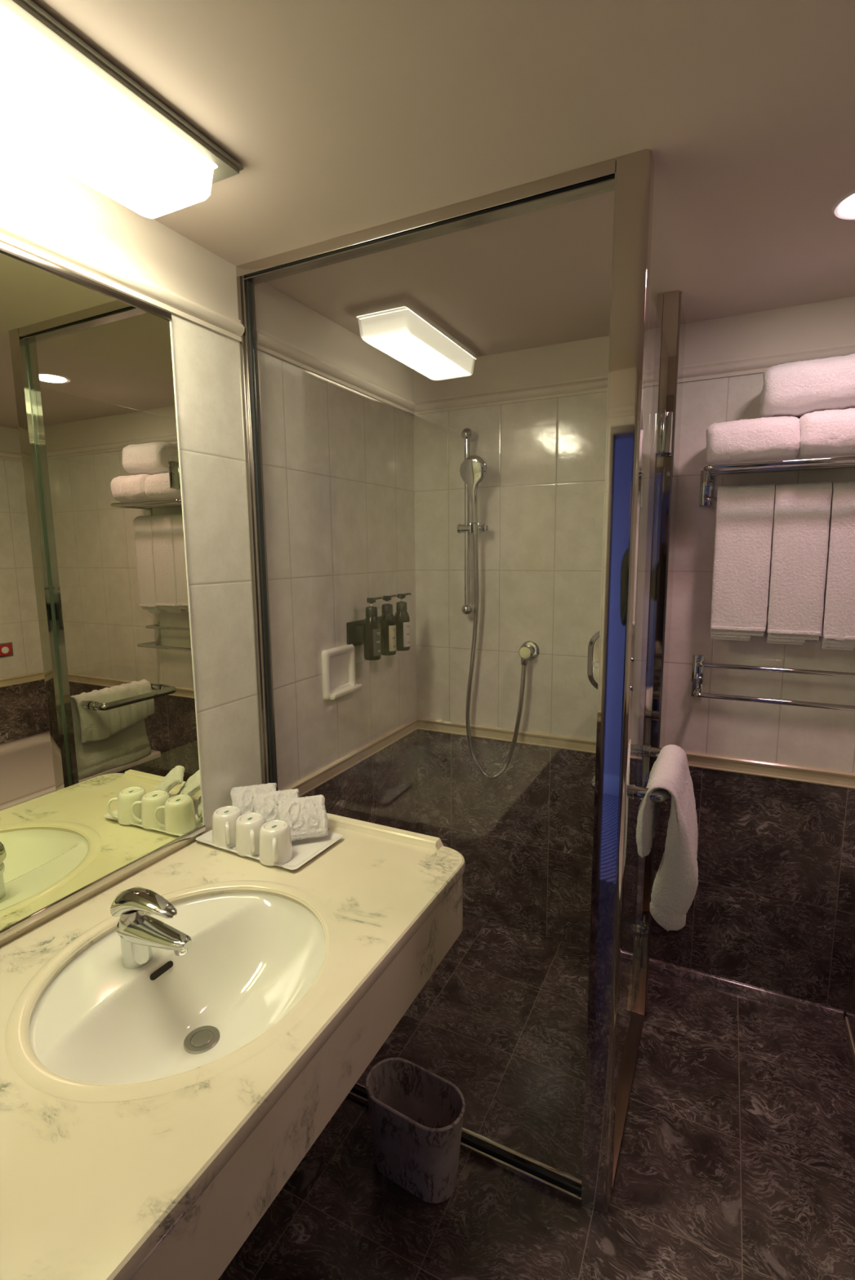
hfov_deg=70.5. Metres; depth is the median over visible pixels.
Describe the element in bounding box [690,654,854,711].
towel rail
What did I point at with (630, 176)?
shower frame
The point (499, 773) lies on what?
shower hose
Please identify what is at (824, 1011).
trim
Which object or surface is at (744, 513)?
hanging towel
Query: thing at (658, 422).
shower door
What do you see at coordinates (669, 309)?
door frame
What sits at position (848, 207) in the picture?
recessed light
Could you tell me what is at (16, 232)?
trim
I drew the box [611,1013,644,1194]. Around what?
threshold
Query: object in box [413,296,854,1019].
wall
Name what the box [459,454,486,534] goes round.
shower
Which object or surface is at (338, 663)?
soap dish
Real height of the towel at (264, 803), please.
0.078 m
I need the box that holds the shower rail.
[456,427,488,615]
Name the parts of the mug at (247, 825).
handle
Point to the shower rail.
(468, 435)
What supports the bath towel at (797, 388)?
on the bath towel at (826, 433)
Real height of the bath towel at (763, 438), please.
0.125 m
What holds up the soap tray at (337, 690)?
on the soap dish
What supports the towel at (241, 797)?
on the serving tray at (304, 850)
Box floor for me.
[217,913,854,1279]
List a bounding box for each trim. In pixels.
[0,208,854,414]
[280,717,854,796]
[653,959,843,1023]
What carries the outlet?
attached to the wall at (772, 907)
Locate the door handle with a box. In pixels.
[586,631,599,689]
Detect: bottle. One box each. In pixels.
[363,596,382,660]
[379,594,397,655]
[394,592,411,650]
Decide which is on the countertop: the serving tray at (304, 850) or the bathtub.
the serving tray at (304, 850)
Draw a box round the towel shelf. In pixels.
[698,454,854,506]
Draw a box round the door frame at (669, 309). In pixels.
[637,289,685,1017]
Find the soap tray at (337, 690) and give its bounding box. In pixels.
[329,682,362,700]
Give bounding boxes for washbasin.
[28,892,325,1084]
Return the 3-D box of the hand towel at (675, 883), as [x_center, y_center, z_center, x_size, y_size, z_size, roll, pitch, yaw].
[0.587,0.455,1.453,0.134,0.333,0.336,4,9,26]
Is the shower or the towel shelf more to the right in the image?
the towel shelf
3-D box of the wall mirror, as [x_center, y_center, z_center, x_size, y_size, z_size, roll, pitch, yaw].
[-0.790,-0.044,0.880,0.010,1.166,1.114,4,9,26]
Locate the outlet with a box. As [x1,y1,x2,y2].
[518,640,539,666]
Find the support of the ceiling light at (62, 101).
attached to the ceiling
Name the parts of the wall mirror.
edge trim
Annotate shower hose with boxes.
[465,534,526,779]
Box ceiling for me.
[31,0,854,367]
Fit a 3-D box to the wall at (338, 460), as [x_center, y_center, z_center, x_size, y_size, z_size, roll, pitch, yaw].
[-0.579,0.188,1.419,0.060,2.179,2.404,4,9,26]
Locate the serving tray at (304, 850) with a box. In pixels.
[195,829,342,870]
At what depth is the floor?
1.50 m
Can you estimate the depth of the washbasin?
1.04 m
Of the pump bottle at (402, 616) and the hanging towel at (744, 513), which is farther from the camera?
the pump bottle at (402, 616)
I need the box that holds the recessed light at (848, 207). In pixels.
[831,190,854,219]
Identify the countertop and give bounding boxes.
[0,813,465,1279]
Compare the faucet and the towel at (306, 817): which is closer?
the faucet
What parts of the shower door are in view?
glass pane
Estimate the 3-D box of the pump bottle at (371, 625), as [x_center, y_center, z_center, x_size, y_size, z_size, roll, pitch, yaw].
[-0.173,-0.040,1.998,0.057,0.201,0.095,4,9,26]
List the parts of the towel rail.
wall plate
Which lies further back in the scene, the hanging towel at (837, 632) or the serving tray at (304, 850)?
the hanging towel at (837, 632)
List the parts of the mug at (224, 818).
handle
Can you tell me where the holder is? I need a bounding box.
[346,616,380,645]
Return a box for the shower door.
[591,288,672,1126]
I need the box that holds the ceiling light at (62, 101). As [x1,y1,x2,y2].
[0,0,243,218]
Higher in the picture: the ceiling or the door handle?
the ceiling
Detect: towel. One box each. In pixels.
[230,782,276,814]
[251,788,299,822]
[275,794,328,840]
[635,744,697,931]
[705,415,799,464]
[710,484,774,640]
[759,353,854,418]
[764,481,831,644]
[795,408,854,458]
[818,480,854,650]
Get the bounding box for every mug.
[212,805,241,848]
[235,812,265,856]
[258,819,292,866]
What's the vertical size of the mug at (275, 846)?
0.077 m
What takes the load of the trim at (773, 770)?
attached to the wall at (772, 907)
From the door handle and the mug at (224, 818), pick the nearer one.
the mug at (224, 818)
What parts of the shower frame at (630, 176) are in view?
header rail, sill rail, corner post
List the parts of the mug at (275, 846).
handle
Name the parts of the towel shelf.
wall plate, hanging rail, rail, shelf rail, shelf rail, shelf rail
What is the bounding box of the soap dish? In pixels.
[321,644,362,700]
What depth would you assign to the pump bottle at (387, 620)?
2.05 m
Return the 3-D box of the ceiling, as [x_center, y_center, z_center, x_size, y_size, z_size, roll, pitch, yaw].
[0.531,-0.824,0.710,2.560,0.050,2.404,4,9,26]
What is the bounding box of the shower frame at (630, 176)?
[235,148,654,1215]
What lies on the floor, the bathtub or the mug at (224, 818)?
the bathtub
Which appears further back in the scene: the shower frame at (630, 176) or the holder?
the holder
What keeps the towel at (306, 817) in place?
on the serving tray at (304, 850)
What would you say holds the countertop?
attached to the wall at (338, 460)
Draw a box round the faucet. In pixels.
[110,886,191,968]
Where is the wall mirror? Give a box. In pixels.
[0,241,205,940]
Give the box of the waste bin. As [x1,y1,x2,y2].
[364,1057,465,1203]
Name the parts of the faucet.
lever, spout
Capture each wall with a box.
[0,135,417,946]
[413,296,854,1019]
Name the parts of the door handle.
plate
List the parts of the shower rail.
tilt knob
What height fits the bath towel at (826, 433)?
0.129 m
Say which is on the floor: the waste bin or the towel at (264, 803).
the waste bin
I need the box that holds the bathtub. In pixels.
[844,922,854,1069]
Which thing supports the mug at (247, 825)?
on the serving tray at (304, 850)
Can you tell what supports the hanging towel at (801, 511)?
hanging from the towel shelf

